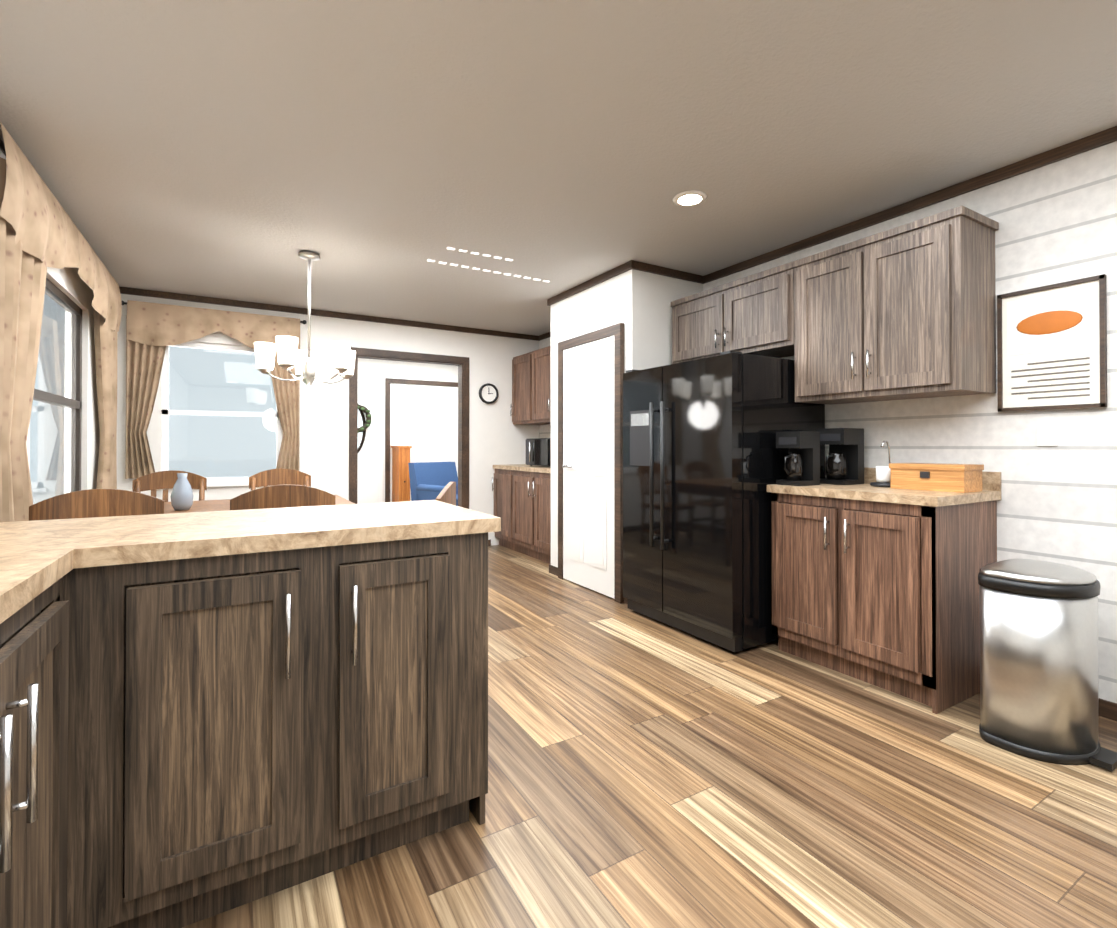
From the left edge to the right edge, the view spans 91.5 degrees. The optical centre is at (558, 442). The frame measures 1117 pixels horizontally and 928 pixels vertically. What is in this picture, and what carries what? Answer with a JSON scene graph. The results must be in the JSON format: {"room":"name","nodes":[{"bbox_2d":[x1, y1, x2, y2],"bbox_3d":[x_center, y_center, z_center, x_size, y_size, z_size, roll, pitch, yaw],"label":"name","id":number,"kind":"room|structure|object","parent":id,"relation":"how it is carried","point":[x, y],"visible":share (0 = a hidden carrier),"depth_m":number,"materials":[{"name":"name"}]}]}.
{"room":"kitchen","nodes":[
{"label":"kitchen","id":0,"kind":"room"},
{"bbox_2d":[0,150,99,489],"bbox_3d":[-1.659,-0.085,0.989,0.120,2.440,8.240,0,0,-31],"label":"wall","id":1,"kind":"structure","parent":0,"point":[71,284],"depth_m":3.68,"materials":[{"name":"paint"}]},
{"bbox_2d":[30,278,81,503],"bbox_3d":[-2.906,-0.235,3.157,0.110,1.330,1.240,0,0,-31],"label":"window","id":2,"kind":"structure","parent":1,"relation":"in","point":[55,437],"depth_m":3.23,"materials":[{"name":"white glass"}]},
{"bbox_2d":[0,129,119,288],"bbox_3d":[-1.598,-1.277,1.034,0.022,0.054,8.000,0,0,-31],"label":"crown molding","id":3,"kind":"structure","parent":1,"relation":"attached to","point":[1,134],"depth_m":2.27,"materials":[{"name":"brown wood"}]},
{"bbox_2d":[0,122,121,521],"bbox_3d":[-2.759,-0.382,3.106,0.100,1.662,2.604,0,0,-31],"label":"curtains","id":4,"kind":"object","parent":1,"relation":"attached to","point":[40,232],"visible":0.9,"depth_m":2.36,"materials":[{"name":"beige fabric"}]},
{"bbox_2d":[117,294,538,545],"bbox_3d":[-1.971,-0.053,5.526,3.980,2.440,0.120,0,0,-31],"label":"wall","id":5,"kind":"structure","parent":0,"point":[497,436],"depth_m":5.38,"materials":[{"name":"paint"}]},
{"bbox_2d":[121,300,306,478],"bbox_3d":[-2.977,-0.429,4.774,1.400,1.460,0.100,0,0,-31],"label":"curtains","id":6,"kind":"object","parent":5,"relation":"attached to","point":[153,330],"visible":0.9,"depth_m":4.59,"materials":[{"name":"beige fabric"}]},
{"bbox_2d":[161,342,281,486],"bbox_3d":[-2.993,-0.243,4.879,0.960,1.270,0.110,0,0,-31],"label":"window","id":7,"kind":"structure","parent":5,"relation":"in","point":[221,424],"depth_m":4.87,"materials":[{"name":"clear glass"}]},
{"bbox_2d":[120,287,535,339],"bbox_3d":[-1.922,-1.246,5.481,3.950,0.054,0.022,0,0,-31],"label":"crown molding","id":8,"kind":"structure","parent":5,"relation":"attached to","point":[123,290],"depth_m":5.20,"materials":[{"name":"brown wood"}]},
{"bbox_2d":[349,347,468,508],"bbox_3d":[-1.567,0.113,5.765,1.260,2.110,0.148,0,0,-31],"label":"door frame","id":9,"kind":"structure","parent":5,"relation":"attached to","point":[462,363],"depth_m":5.82,"materials":[{"name":"brown wood"}]},
{"bbox_2d":[479,383,498,403],"bbox_3d":[-0.787,-0.549,6.142,0.230,0.230,0.034,0,0,-31],"label":"clock","id":10,"kind":"object","parent":5,"relation":"attached to","point":[488,393],"visible":0.98,"depth_m":6.14,"materials":[{"name":"black plastic"}]},
{"bbox_2d":[358,358,457,502],"bbox_3d":[-2.647,-0.036,8.033,2.580,2.440,0.120,0,0,-31],"label":"wall","id":11,"kind":"structure","parent":0,"point":[424,421],"depth_m":8.29,"materials":[{"name":"paint"}]},
{"bbox_2d":[358,404,371,432],"bbox_3d":[-2.865,-0.338,7.713,0.415,0.425,0.090,0,0,-31],"label":"wreath","id":12,"kind":"object","parent":11,"relation":"hanging from","point":[365,410],"visible":0.54,"depth_m":7.75,"materials":[{"name":"green plant"}]},
{"bbox_2d":[357,379,382,503],"bbox_3d":[-2.970,0.137,7.695,0.960,2.090,0.123,0,0,-31],"label":"door","id":13,"kind":"structure","parent":11,"relation":"attached to","point":[370,462],"depth_m":7.88,"materials":[{"name":"white"}]},
{"bbox_2d":[385,378,457,501],"bbox_3d":[-2.036,0.121,8.315,1.200,2.130,0.015,0,0,-31],"label":"door frame","id":14,"kind":"structure","parent":11,"relation":"attached to","point":[388,381],"depth_m":8.03,"materials":[{"name":"brown wood"}]},
{"bbox_2d":[0,0,1116,335],"bbox_3d":[-0.535,-1.330,3.120,4.220,0.080,10.740,0,0,-31],"label":"ceiling","id":15,"kind":"structure","parent":0,"point":[376,154],"depth_m":2.23,"materials":[{"name":"grey paint"}]},
{"bbox_2d":[254,251,355,390],"bbox_3d":[-1.708,-0.816,3.714,0.645,0.939,0.622,0,0,-31],"label":"chandelier","id":16,"kind":"object","parent":15,"relation":"hanging from","point":[291,356],"visible":1,"depth_m":3.59,"materials":[{"name":"white glass"}]},
{"bbox_2d":[427,247,549,281],"bbox_3d":[-0.423,-1.281,3.954,0.985,0.006,0.324,0,0,-31],"label":"strips","id":17,"kind":"object","parent":15,"relation":"attached to","point":[465,251],"visible":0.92,"depth_m":3.89,"materials":[{"name":"white"}]},
{"bbox_2d":[673,190,706,205],"bbox_3d":[0.694,-1.284,2.873,0.180,0.016,0.180,0,0,-31],"label":"recessed light","id":18,"kind":"object","parent":15,"relation":"in","point":[691,198],"visible":1,"depth_m":2.85,"materials":[{"name":"white paint"}]},
{"bbox_2d":[551,269,702,566],"bbox_3d":[0.526,-0.060,4.533,0.698,2.439,1.160,0,0,-31],"label":"wall","id":19,"kind":"structure","parent":0,"point":[637,303],"depth_m":4.05,"materials":[{"name":"paint"}]},
{"bbox_2d":[558,323,623,602],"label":"door","id":20,"kind":"structure","parent":19,"relation":"attached to","point":[590,456],"depth_m":4.22,"materials":[{"name":"white wood"}]},
{"bbox_2d":[547,260,639,305],"bbox_3d":[0.217,-1.254,4.357,0.022,0.054,1.204,0,0,-31],"label":"crown molding","id":21,"kind":"structure","parent":19,"relation":"attached to","point":[632,264],"depth_m":4.21,"materials":[{"name":"brown wood"}]},
{"bbox_2d":[639,262,703,283],"bbox_3d":[0.816,-1.256,4.026,0.630,0.054,0.022,0,0,-31],"label":"crown molding","id":22,"kind":"structure","parent":19,"relation":"attached to","point":[645,267],"depth_m":4.03,"materials":[{"name":"brown wood"}]},
{"bbox_2d":[183,545,1116,927],"bbox_3d":[-0.535,1.180,3.102,4.220,0.060,10.740,0,0,-31],"label":"floor","id":23,"kind":"structure","parent":0,"point":[647,771],"depth_m":1.69,"materials":[{"name":"brown wood"}]},
{"bbox_2d":[0,564,75,927],"bbox_3d":[-1.025,0.694,0.603,0.574,0.876,0.902,0,0,-31],"label":"base cabinet","id":24,"kind":"object","parent":23,"relation":"on","point":[33,632],"depth_m":0.93,"materials":[{"name":"brown wood"}]},
{"bbox_2d":[0,548,75,615],"bbox_3d":[-0.285,0.228,-0.639,0.572,0.040,3.760,0,0,-31],"label":"countertop","id":25,"kind":"structure","parent":24,"relation":"on","point":[21,573],"depth_m":0.96,"materials":[{"name":"beige stone"}]},
{"bbox_2d":[29,489,163,520],"bbox_3d":[-2.091,0.674,2.533,0.450,0.946,0.516,0,0,-31],"label":"dining chair","id":26,"kind":"object","parent":23,"relation":"on","point":[90,503],"visible":0.19,"depth_m":2.31,"materials":[{"name":"brown wood"}]},
{"bbox_2d":[132,470,206,501],"bbox_3d":[-2.778,0.683,3.864,0.450,0.946,0.516,0,0,-31],"label":"dining chair","id":27,"kind":"object","parent":23,"relation":"on","point":[165,481],"visible":0.25,"depth_m":4.05,"materials":[{"name":"brown wood"}]},
{"bbox_2d":[164,495,354,513],"bbox_3d":[-2.060,0.771,3.362,1.420,0.760,0.900,0,0,-31],"label":"dining table","id":28,"kind":"object","parent":23,"relation":"on","point":[209,505],"depth_m":3.37,"materials":[{"name":"brown wood"}]},
{"bbox_2d":[171,473,193,510],"bbox_3d":[-2.164,0.284,3.129,0.110,0.210,0.110,0,0,-31],"label":"vase","id":29,"kind":"object","parent":28,"relation":"on","point":[182,495],"visible":1,"depth_m":3.10,"materials":[{"name":"grey ceramic"}]},
{"bbox_2d":[249,468,310,490],"bbox_3d":[-2.150,0.686,4.237,0.450,0.946,0.516,0,0,-31],"label":"dining chair","id":30,"kind":"object","parent":23,"relation":"on","point":[278,476],"visible":0.19,"depth_m":4.44,"materials":[{"name":"brown wood"}]},
{"bbox_2d":[230,484,334,509],"bbox_3d":[-1.417,0.676,2.800,0.470,0.946,0.528,0,0,-31],"label":"dining chair","id":31,"kind":"object","parent":23,"relation":"on","point":[281,496],"visible":0.17,"depth_m":2.57,"materials":[{"name":"brown wood"}]},
{"bbox_2d":[76,528,500,927],"bbox_3d":[-0.757,0.701,1.583,0.972,0.876,0.631,0,0,-31],"label":"base cabinet","id":32,"kind":"object","parent":23,"relation":"on","point":[204,715],"depth_m":1.34,"materials":[{"name":"brown wood"}]},
{"bbox_2d":[0,500,500,559],"bbox_3d":[-0.991,0.243,1.491,1.536,0.040,0.624,0,0,-31],"label":"countertop","id":33,"kind":"structure","parent":32,"relation":"on","point":[95,538],"depth_m":1.44,"materials":[{"name":"beige stone"}]},
{"bbox_2d":[391,446,411,501],"bbox_3d":[-2.291,0.619,7.919,0.200,1.130,0.422,0,0,-31],"label":"cabinet","id":34,"kind":"object","parent":23,"relation":"on","point":[400,475],"visible":0.79,"depth_m":7.78,"materials":[{"name":"orange wood"}]},
{"bbox_2d":[408,462,457,505],"bbox_3d":[-1.500,0.730,7.448,0.840,0.900,0.735,0,-1,39],"label":"armchair","id":35,"kind":"object","parent":23,"relation":"on","point":[430,480],"visible":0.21,"depth_m":7.44,"materials":[{"name":"fabric"}]},
{"bbox_2d":[436,482,455,504],"bbox_3d":[-0.790,0.676,2.777,0.516,0.946,0.450,0,0,-3],"label":"dining chair","id":36,"kind":"object","parent":23,"relation":"on","point":[447,494],"visible":0.17,"depth_m":2.68,"materials":[{"name":"brown wood"}]},
{"bbox_2d":[492,468,507,547],"bbox_3d":[-0.363,0.733,6.118,0.598,0.876,0.489,0,0,-31],"label":"base cabinet","id":37,"kind":"object","parent":23,"relation":"on","point":[500,479],"depth_m":6.00,"materials":[{"name":"brown wood"}]},
{"bbox_2d":[508,468,550,563],"bbox_3d":[0.012,0.729,5.488,0.598,0.876,0.977,0,0,-31],"label":"base cabinet","id":38,"kind":"object","parent":23,"relation":"on","point":[522,501],"depth_m":5.43,"materials":[{"name":"brown wood"}]},
{"bbox_2d":[493,464,550,471],"bbox_3d":[-0.115,0.272,5.700,0.601,0.040,1.466,0,0,-31],"label":"countertop","id":39,"kind":"structure","parent":38,"relation":"on","point":[534,468],"depth_m":5.66,"materials":[{"name":"beige stone"}]},
{"bbox_2d":[526,438,550,466],"bbox_3d":[-0.080,0.105,5.649,0.403,0.290,0.500,0,0,-31],"label":"microwave","id":40,"kind":"object","parent":39,"relation":"on","point":[538,451],"visible":0.56,"depth_m":5.51,"materials":[{"name":"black metal"}]},
{"bbox_2d":[623,351,824,651],"bbox_3d":[1.008,0.331,3.501,0.866,1.642,0.952,0,0,-31],"label":"refrigerator","id":41,"kind":"object","parent":23,"relation":"on","point":[703,461],"visible":0.88,"depth_m":3.10,"materials":[{"name":"black metal"}]},
{"bbox_2d":[767,467,1001,713],"bbox_3d":[1.606,0.645,2.772,0.632,1.005,0.847,0,0,-31],"label":"base cabinet","id":42,"kind":"object","parent":23,"relation":"on","point":[876,586],"visible":0.96,"depth_m":2.49,"materials":[{"name":"brown wood"}]},
{"bbox_2d":[776,431,819,485],"bbox_3d":[1.298,0.088,2.972,0.200,0.290,0.150,0,0,-31],"label":"coffee maker","id":43,"kind":"object","parent":42,"relation":"on","point":[802,465],"visible":1,"depth_m":2.94,"materials":[{"name":"black plastic"}]},
{"bbox_2d":[815,428,863,484],"bbox_3d":[1.572,0.078,3.059,0.220,0.310,0.170,0,0,-31],"label":"coffee maker","id":44,"kind":"object","parent":42,"relation":"on","point":[845,462],"visible":1,"depth_m":3.02,"materials":[{"name":"black plastic"}]},
{"bbox_2d":[870,441,890,486],"bbox_3d":[1.721,0.112,2.857,0.150,0.239,0.148,0,0,-31],"label":"paper towel holder","id":45,"kind":"object","parent":42,"relation":"on","point":[883,476],"visible":0.85,"depth_m":2.83,"materials":[{"name":"grey paper"}]},
{"bbox_2d":[889,463,983,492],"bbox_3d":[1.825,0.168,2.639,0.193,0.125,0.330,0,0,-31],"label":"box","id":46,"kind":"object","parent":42,"relation":"on","point":[962,478],"visible":1,"depth_m":2.55,"materials":[{"name":"brown wood"}]},
{"bbox_2d":[978,559,1116,770],"bbox_3d":[1.859,0.809,2.071,0.414,0.667,0.385,0,0,-31],"label":"trash can","id":47,"kind":"object","parent":23,"relation":"on","point":[1039,679],"visible":1,"depth_m":1.96,"materials":[{"name":"silver metal"}]},
{"bbox_2d":[539,141,1116,702],"bbox_3d":[1.227,-0.063,4.158,0.120,2.440,10.740,0,0,-31],"label":"wall","id":48,"kind":"structure","parent":0,"point":[1057,221],"depth_m":2.45,"materials":[{"name":"white painted wood planks"}]},
{"bbox_2d":[510,352,529,424],"bbox_3d":[-0.264,-0.596,6.186,0.368,0.774,0.489,0,0,-31],"label":"upper cabinet","id":49,"kind":"object","parent":48,"relation":"attached to","point":[520,406],"depth_m":6.10,"materials":[{"name":"brown wood"}]},
{"bbox_2d":[530,346,550,424],"bbox_3d":[0.110,-0.601,5.556,0.368,0.774,0.977,0,0,-31],"label":"upper cabinet","id":50,"kind":"object","parent":48,"relation":"attached to","point":[531,388],"depth_m":5.72,"materials":[{"name":"brown wood"}]},
{"bbox_2d":[536,331,550,340],"bbox_3d":[0.154,-1.243,5.833,0.022,0.054,1.440,0,0,-31],"label":"crown molding","id":51,"kind":"structure","parent":48,"relation":"attached to","point":[546,335],"depth_m":6.37,"materials":[{"name":"brown wood"}]},
{"bbox_2d":[671,264,786,363],"bbox_3d":[1.238,-0.799,3.661,0.368,0.475,1.016,0,0,-31],"label":"upper cabinet","id":52,"kind":"object","parent":48,"relation":"attached to","point":[746,315],"depth_m":3.49,"materials":[{"name":"brown wood"}]},
{"bbox_2d":[787,206,998,404],"bbox_3d":[1.713,-0.637,2.860,0.368,0.810,0.836,0,0,-31],"label":"upper cabinet","id":53,"kind":"object","parent":48,"relation":"attached to","point":[905,311],"depth_m":2.63,"materials":[{"name":"brown wood"}]},
{"bbox_2d":[704,126,1116,283],"bbox_3d":[2.482,-1.271,1.917,0.022,0.054,5.350,0,0,-31],"label":"crown molding","id":54,"kind":"structure","parent":48,"relation":"attached to","point":[1087,143],"depth_m":2.78,"materials":[{"name":"brown wood"}]},
{"bbox_2d":[1037,421,1057,445],"bbox_3d":[2.180,-0.040,2.427,0.009,0.110,0.070,0,0,-31],"label":"outlet plate","id":55,"kind":"object","parent":48,"relation":"attached to","point":[1047,433],"visible":1,"depth_m":2.42,"materials":[{"name":"white paint"}]},
{"bbox_2d":[997,274,1106,411],"bbox_3d":[2.177,-0.420,2.416,0.024,0.550,0.370,0,0,-31],"label":"framed art","id":56,"kind":"object","parent":48,"relation":"attached to","point":[1051,346],"visible":1,"depth_m":2.40,"materials":[{"name":"white paper"}]},
{"bbox_2d":[1098,698,1116,720],"bbox_3d":[2.966,1.100,1.095,0.012,0.070,3.470,0,0,-31],"label":"baseboard","id":57,"kind":"structure","parent":48,"relation":"attached to","point":[1107,709],"depth_m":2.25,"materials":[{"name":"brown wood"}]}
]}

